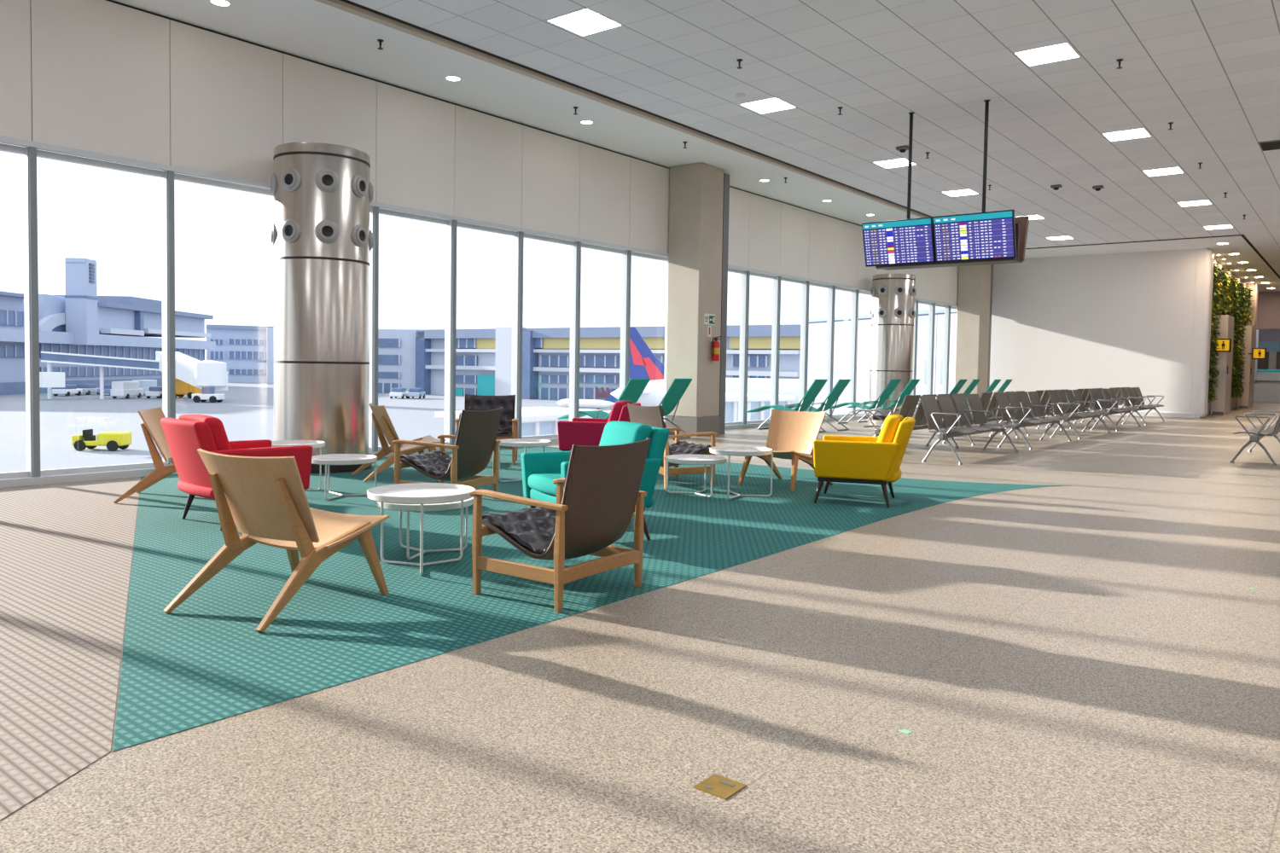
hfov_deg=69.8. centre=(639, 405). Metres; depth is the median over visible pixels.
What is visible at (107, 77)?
wall
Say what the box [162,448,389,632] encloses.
lounge chair
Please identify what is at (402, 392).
car
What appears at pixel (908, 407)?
seat
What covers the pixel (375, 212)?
window
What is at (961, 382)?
lounger
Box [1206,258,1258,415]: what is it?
wall
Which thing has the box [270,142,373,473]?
column
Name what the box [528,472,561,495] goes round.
seat cushion
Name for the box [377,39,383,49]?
sprinkler
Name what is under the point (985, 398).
seat
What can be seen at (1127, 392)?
seat
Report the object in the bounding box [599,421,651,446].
cushion
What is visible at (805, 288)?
window
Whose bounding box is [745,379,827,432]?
lounger
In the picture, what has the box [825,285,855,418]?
window
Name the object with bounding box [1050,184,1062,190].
ceiling camera
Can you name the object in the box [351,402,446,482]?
lounge chair
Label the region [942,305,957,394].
window
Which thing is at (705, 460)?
coffee table
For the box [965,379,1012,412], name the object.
lounger
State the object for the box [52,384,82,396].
car
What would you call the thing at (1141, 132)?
recessed light
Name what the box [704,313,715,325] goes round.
exit sign
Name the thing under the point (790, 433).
lounge chair
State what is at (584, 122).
recessed light
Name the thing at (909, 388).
lounger
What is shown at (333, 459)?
tray table
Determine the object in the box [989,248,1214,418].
wall
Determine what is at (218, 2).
recessed light
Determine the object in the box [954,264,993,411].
pillar
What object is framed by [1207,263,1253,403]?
wall
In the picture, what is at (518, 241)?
window
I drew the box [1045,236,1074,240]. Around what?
recessed light
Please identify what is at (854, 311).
window
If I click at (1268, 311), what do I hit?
wall
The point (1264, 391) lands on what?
countertop
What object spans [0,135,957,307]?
trim
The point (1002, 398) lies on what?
seat
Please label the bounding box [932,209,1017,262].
monitor
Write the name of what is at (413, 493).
tray table
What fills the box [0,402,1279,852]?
floor
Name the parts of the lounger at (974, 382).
seat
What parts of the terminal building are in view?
pylon crown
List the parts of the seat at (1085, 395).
backrest, backrest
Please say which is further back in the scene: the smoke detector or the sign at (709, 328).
the sign at (709, 328)
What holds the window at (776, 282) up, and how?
in the wall at (107, 77)
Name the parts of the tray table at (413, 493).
leg, leg, leg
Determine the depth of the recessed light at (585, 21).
9.39 m
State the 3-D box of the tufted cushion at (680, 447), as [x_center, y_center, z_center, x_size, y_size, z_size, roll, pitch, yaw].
[0.319,0.305,9.384,0.662,0.584,0.578,-1,3,-32]
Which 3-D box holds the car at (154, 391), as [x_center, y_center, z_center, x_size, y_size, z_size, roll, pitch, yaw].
[-62.864,-1.681,120.000,1.810,1.495,3.900,1,2,0]
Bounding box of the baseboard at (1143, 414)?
[998,406,1194,418]
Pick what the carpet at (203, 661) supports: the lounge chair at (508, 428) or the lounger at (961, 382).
the lounge chair at (508, 428)
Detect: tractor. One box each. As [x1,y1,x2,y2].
[71,417,131,451]
[191,386,224,402]
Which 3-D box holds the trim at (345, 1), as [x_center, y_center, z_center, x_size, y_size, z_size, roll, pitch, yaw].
[8.633,-4.345,19.199,5.510,0.312,51.000,3,3,38]
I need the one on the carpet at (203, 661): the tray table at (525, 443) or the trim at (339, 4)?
the tray table at (525, 443)
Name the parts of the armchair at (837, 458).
leg, leg, arm, frame, arm, leg, leg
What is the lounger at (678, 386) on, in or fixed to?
on the floor
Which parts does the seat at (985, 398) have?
backrest, backrest, backrest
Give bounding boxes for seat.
[863,393,965,448]
[919,394,1018,465]
[942,390,1024,445]
[994,391,1071,449]
[1000,389,1068,436]
[1046,388,1102,429]
[1047,389,1110,439]
[1081,387,1125,423]
[1088,388,1140,431]
[1119,387,1164,425]
[1230,410,1279,465]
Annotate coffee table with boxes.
[664,454,727,497]
[709,446,773,500]
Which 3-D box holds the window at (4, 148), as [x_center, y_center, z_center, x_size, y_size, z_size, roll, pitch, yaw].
[-6.097,-0.843,8.060,0.160,3.060,1.250,3,3,38]
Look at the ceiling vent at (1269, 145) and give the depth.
13.89 m
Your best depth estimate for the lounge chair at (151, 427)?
7.64 m
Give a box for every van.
[110,381,143,398]
[131,379,157,395]
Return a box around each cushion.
[178,414,231,450]
[400,413,461,477]
[465,396,513,436]
[482,449,571,554]
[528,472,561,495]
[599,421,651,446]
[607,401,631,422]
[661,407,710,454]
[876,414,902,442]
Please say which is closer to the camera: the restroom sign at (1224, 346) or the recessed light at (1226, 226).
the recessed light at (1226, 226)
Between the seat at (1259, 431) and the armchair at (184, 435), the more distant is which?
the seat at (1259, 431)
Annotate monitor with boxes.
[861,216,935,267]
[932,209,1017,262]
[1014,215,1029,261]
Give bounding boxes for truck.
[175,378,201,398]
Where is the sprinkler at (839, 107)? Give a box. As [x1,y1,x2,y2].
[837,106,843,115]
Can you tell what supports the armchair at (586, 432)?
on the carpet at (203, 661)
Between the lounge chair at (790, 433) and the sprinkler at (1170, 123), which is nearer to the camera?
the lounge chair at (790, 433)
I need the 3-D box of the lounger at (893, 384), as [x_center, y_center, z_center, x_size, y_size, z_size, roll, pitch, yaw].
[4.876,-0.079,20.049,1.512,1.006,0.506,3,3,38]
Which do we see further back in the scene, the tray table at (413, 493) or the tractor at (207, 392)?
the tractor at (207, 392)
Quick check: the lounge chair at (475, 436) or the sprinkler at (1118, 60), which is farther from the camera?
the sprinkler at (1118, 60)
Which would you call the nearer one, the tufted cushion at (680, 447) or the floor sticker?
the floor sticker
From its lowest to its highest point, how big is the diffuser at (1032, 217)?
0.003 m
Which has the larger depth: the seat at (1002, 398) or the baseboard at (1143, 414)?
the baseboard at (1143, 414)
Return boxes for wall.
[0,0,958,307]
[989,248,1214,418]
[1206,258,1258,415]
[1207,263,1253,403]
[1256,291,1279,329]
[1258,329,1279,341]
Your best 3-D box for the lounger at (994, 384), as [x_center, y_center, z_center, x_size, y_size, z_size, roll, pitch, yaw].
[8.652,-0.194,24.161,1.512,1.006,0.506,3,3,38]
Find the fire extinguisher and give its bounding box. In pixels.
[710,336,720,360]
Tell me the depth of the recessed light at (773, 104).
12.26 m
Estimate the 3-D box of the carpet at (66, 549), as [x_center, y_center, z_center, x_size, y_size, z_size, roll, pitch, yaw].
[-4.162,1.002,3.077,9.060,0.002,8.597,3,3,38]
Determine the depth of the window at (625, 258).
15.38 m
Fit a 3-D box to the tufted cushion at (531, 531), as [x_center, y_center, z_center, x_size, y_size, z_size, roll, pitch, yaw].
[-0.411,0.486,4.849,0.662,0.584,0.578,3,3,36]
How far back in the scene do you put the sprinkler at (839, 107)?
12.32 m
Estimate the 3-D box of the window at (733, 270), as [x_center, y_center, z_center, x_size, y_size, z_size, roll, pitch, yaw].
[1.674,-1.135,17.847,0.160,3.060,1.250,3,3,38]
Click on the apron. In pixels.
(246, 412)
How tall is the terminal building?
19.663 m
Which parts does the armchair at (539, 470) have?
seat, arm, arm, leg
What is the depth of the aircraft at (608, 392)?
121.04 m
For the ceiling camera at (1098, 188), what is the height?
0.094 m
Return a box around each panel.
[1210,314,1233,415]
[1237,325,1256,408]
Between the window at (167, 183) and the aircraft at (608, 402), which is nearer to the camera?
the window at (167, 183)
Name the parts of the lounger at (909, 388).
seat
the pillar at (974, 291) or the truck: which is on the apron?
the truck
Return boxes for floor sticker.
[898,729,912,733]
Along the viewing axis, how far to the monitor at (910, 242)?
12.40 m
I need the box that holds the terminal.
[415,324,800,402]
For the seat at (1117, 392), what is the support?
on the floor
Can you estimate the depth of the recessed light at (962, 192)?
18.04 m
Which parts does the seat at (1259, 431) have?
armrest, seat, seat, armrest, seat, seat, armrest, backrest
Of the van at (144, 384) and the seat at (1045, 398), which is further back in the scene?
the van at (144, 384)
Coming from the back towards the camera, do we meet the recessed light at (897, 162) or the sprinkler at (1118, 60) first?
the recessed light at (897, 162)
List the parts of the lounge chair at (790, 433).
leg, seat rail, leg, seat, leg, backrest, seat rail, leg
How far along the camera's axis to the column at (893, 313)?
21.87 m
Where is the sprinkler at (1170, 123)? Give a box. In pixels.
[1168,122,1173,129]
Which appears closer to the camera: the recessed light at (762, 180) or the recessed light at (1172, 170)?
the recessed light at (1172, 170)
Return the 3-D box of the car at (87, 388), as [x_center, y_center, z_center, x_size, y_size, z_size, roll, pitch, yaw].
[-76.451,-2.198,126.982,1.810,1.495,3.900,1,2,0]
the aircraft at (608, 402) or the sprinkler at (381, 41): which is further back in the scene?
the aircraft at (608, 402)
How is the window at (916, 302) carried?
in the wall at (107, 77)
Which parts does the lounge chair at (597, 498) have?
leg, rail, rail, armrest, leg, leg, armrest, rail, rail, leg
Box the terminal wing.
[806,308,957,414]
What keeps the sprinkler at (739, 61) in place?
attached to the ceiling
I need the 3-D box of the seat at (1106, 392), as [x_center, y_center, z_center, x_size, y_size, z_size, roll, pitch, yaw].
[10.476,0.075,20.230,0.632,0.863,2.560,3,3,38]
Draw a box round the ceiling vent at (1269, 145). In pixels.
[1257,139,1279,151]
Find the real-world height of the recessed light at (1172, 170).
0.008 m
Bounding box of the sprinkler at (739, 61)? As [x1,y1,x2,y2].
[736,58,742,69]
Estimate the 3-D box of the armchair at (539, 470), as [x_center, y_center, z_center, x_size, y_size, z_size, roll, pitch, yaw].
[-0.313,0.519,6.466,0.871,0.795,0.747,-1,3,-31]
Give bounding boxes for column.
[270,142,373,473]
[867,273,916,420]
[1254,329,1258,380]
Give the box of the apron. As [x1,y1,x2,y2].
[0,382,663,472]
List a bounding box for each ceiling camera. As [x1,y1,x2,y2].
[896,145,908,152]
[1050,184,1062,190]
[1092,185,1104,191]
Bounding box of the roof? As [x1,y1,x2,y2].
[56,295,162,308]
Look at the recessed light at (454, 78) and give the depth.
11.28 m
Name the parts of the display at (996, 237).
support frame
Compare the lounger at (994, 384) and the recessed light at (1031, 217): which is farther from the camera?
the lounger at (994, 384)
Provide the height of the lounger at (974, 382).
1.006 m
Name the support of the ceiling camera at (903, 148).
attached to the ceiling
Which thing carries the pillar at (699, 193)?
on the floor
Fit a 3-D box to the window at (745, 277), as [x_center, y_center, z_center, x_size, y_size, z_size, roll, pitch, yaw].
[2.451,-1.164,18.826,0.160,3.060,1.250,3,3,38]
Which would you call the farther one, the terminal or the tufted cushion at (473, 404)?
the terminal
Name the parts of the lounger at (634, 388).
armrest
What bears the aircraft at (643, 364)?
on the apron
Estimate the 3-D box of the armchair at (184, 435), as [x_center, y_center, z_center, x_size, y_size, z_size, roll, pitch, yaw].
[-2.994,0.462,6.790,0.747,0.795,0.871,3,3,43]
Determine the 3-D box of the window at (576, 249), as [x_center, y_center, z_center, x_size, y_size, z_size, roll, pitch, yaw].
[-0.657,-1.047,14.911,0.160,3.060,1.250,3,3,38]
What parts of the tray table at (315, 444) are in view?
leg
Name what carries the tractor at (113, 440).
on the apron
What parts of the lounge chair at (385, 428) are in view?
leg, leg, backrest, seat rail, seat rail, seat, leg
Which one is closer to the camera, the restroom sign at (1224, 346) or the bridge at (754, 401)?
the restroom sign at (1224, 346)
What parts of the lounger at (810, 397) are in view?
seat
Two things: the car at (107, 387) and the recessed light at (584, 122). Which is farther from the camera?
the car at (107, 387)
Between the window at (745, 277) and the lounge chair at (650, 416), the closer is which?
the lounge chair at (650, 416)
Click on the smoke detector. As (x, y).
(738, 96)
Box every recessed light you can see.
[209,0,232,6]
[444,75,461,81]
[546,7,622,36]
[579,120,593,124]
[738,97,797,114]
[759,179,770,181]
[872,157,917,168]
[941,188,978,196]
[1012,41,1080,66]
[1019,215,1044,220]
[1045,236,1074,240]
[1101,128,1151,141]
[1142,166,1184,176]
[1176,199,1212,206]
[1203,224,1233,229]
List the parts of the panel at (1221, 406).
kick plate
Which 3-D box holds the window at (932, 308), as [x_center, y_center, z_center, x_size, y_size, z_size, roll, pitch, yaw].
[8.667,-1.398,26.655,0.160,3.060,1.250,3,3,38]
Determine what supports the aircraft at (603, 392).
on the apron
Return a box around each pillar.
[664,162,729,436]
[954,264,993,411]
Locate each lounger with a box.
[557,378,649,419]
[658,378,692,440]
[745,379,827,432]
[785,379,850,430]
[830,379,901,424]
[847,379,919,422]
[913,379,967,418]
[917,379,980,415]
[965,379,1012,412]
[966,379,1000,413]
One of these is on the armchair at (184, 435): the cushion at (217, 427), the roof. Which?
the cushion at (217, 427)
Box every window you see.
[0,143,29,478]
[22,146,166,477]
[161,170,273,465]
[368,206,449,452]
[443,220,517,445]
[511,231,575,439]
[568,241,625,421]
[619,250,668,396]
[663,261,668,421]
[724,267,744,425]
[738,270,776,424]
[769,276,804,419]
[798,280,831,418]
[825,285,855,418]
[848,290,871,416]
[912,300,931,412]
[926,302,947,395]
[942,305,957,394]
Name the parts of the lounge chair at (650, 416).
rail, leg, armrest, leg, rail, armrest, leg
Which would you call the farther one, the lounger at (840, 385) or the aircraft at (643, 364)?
the aircraft at (643, 364)
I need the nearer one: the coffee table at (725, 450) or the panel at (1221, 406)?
the coffee table at (725, 450)
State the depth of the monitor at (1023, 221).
11.89 m
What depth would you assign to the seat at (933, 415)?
12.80 m
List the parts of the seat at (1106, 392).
backrest, backrest, backrest, armrest, seat, backrest, seat, armrest, seat, armrest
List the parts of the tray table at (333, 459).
leg, leg, leg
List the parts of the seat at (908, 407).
seat, armrest, backrest, seat, backrest, backrest, backrest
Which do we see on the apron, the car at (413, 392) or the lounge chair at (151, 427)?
the car at (413, 392)
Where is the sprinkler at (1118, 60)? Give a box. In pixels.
[1116,58,1122,69]
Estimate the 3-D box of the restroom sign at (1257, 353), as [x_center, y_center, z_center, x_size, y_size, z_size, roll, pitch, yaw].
[22.325,-1.866,33.176,0.540,0.400,0.066,3,3,38]
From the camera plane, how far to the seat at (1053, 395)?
17.70 m
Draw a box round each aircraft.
[557,389,616,409]
[595,386,602,398]
[600,387,606,398]
[605,387,616,399]
[610,327,799,409]
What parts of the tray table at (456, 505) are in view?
leg, leg, leg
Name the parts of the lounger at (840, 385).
seat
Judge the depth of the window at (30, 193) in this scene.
8.56 m
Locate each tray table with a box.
[271,440,325,490]
[311,453,377,500]
[366,482,475,575]
[375,497,473,560]
[498,438,551,482]
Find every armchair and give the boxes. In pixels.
[160,414,312,530]
[520,421,669,540]
[557,401,640,451]
[813,414,915,507]
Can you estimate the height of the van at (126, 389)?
2.195 m
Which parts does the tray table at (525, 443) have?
leg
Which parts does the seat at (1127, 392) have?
backrest, backrest, backrest, armrest, seat, backrest, armrest, armrest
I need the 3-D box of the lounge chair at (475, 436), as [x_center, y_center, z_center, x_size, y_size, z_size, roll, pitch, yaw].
[-1.638,0.425,7.920,0.710,0.817,0.731,2,3,22]
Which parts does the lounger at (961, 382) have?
seat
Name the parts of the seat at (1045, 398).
backrest, backrest, backrest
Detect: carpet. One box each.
[0,477,140,820]
[112,446,1067,751]
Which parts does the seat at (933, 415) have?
backrest, armrest, backrest, seat, backrest, seat, backrest, armrest, seat, seat, armrest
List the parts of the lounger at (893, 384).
seat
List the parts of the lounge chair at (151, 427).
leg, backrest, leg, seat rail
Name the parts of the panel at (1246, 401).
kick plate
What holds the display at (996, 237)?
hanging from the ceiling
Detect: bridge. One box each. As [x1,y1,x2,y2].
[39,351,227,401]
[435,407,610,436]
[724,393,795,422]
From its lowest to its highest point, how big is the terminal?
11.588 m
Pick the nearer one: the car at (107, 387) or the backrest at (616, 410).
the backrest at (616, 410)
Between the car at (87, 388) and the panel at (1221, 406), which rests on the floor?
the panel at (1221, 406)
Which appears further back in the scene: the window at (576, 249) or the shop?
the shop
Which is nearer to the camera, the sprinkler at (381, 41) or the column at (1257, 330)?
the sprinkler at (381, 41)
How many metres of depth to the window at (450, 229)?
12.46 m
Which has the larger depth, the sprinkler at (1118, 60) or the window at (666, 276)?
the window at (666, 276)
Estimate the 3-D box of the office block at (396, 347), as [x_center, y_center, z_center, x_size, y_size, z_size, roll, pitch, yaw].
[-41.375,-7.387,156.201,10.766,10.809,7.420,1,2,11]
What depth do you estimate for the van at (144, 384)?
125.64 m
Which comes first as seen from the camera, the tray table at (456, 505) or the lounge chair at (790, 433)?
the tray table at (456, 505)
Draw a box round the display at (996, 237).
[861,99,1029,270]
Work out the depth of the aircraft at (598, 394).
123.03 m
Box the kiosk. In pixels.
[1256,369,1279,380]
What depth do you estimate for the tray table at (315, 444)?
8.51 m
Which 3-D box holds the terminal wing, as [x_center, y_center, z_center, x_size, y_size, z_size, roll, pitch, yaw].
[16.319,-0.905,51.174,6.150,8.374,17.322,0,3,-22]
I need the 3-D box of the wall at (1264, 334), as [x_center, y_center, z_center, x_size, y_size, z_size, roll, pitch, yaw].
[38.692,-2.714,51.068,21.000,4.717,0.200,3,3,38]
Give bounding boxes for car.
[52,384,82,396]
[75,384,99,395]
[97,384,111,395]
[145,386,162,398]
[389,388,408,398]
[407,388,425,398]
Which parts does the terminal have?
teal panel, teal panel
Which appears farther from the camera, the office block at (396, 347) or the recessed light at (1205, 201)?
the office block at (396, 347)
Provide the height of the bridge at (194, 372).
6.098 m
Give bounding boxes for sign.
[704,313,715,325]
[707,325,711,337]
[1214,338,1231,352]
[1248,348,1266,359]
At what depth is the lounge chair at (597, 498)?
4.67 m
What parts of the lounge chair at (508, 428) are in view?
rail, rail, leg, armrest, leg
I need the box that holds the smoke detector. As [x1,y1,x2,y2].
[735,93,744,98]
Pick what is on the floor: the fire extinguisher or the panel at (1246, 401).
the panel at (1246, 401)
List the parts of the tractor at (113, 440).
bench seat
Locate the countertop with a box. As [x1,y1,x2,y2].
[1253,380,1279,403]
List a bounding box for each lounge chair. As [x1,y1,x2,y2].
[113,407,176,503]
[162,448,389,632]
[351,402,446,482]
[392,407,503,499]
[455,394,518,465]
[469,437,651,612]
[627,402,717,488]
[737,409,833,491]
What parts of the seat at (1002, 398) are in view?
backrest, backrest, armrest, seat, backrest, backrest, seat, armrest, seat, seat, armrest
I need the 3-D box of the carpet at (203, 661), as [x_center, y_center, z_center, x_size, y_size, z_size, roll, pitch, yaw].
[-1.128,0.825,8.369,7.230,0.002,9.336,3,3,38]
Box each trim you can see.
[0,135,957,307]
[0,412,915,488]
[314,0,929,217]
[340,0,1279,279]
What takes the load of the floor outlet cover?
on the floor
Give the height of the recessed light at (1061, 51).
0.008 m
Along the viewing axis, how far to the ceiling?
11.56 m
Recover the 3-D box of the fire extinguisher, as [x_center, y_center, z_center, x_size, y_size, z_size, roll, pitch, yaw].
[1.331,-0.993,16.065,0.174,0.437,0.158,0,2,-11]
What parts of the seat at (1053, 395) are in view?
backrest, backrest, armrest, backrest, seat, backrest, seat, armrest, seat, seat, armrest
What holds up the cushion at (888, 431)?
on the armchair at (837, 458)
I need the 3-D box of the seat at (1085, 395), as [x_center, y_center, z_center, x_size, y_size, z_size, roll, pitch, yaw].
[9.894,0.041,20.820,0.632,0.863,2.560,3,3,38]
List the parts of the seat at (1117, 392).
backrest, backrest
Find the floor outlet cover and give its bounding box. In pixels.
[692,773,746,799]
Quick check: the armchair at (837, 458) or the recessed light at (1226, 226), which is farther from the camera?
the recessed light at (1226, 226)
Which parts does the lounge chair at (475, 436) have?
leg, rail, rail, armrest, leg, leg, armrest, rail, rail, leg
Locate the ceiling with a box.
[112,0,1279,291]
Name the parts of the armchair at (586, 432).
arm, arm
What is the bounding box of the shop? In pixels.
[1256,341,1279,369]
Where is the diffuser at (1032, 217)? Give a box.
[1028,215,1042,220]
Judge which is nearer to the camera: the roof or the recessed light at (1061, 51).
the recessed light at (1061, 51)
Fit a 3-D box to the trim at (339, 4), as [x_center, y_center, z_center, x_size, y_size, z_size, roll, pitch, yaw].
[0.700,-4.213,13.560,0.095,0.350,32.300,3,3,38]
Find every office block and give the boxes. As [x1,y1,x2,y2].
[204,324,273,383]
[378,329,419,393]
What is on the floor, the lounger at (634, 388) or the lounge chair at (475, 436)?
the lounger at (634, 388)
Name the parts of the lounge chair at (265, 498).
leg, seat rail, backrest, leg, leg, seat, seat rail, leg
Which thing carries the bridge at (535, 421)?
on the apron
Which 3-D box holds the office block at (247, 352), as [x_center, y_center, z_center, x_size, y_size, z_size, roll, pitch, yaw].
[-94.914,-12.123,219.051,15.881,12.892,26.500,0,3,-26]
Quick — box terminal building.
[0,257,215,395]
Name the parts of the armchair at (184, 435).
leg, arm, arm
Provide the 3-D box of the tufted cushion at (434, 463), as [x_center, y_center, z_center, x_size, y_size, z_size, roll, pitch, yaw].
[-1.647,0.336,7.920,0.662,0.584,0.578,2,3,22]
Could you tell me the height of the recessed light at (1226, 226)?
0.008 m
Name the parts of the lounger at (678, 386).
seat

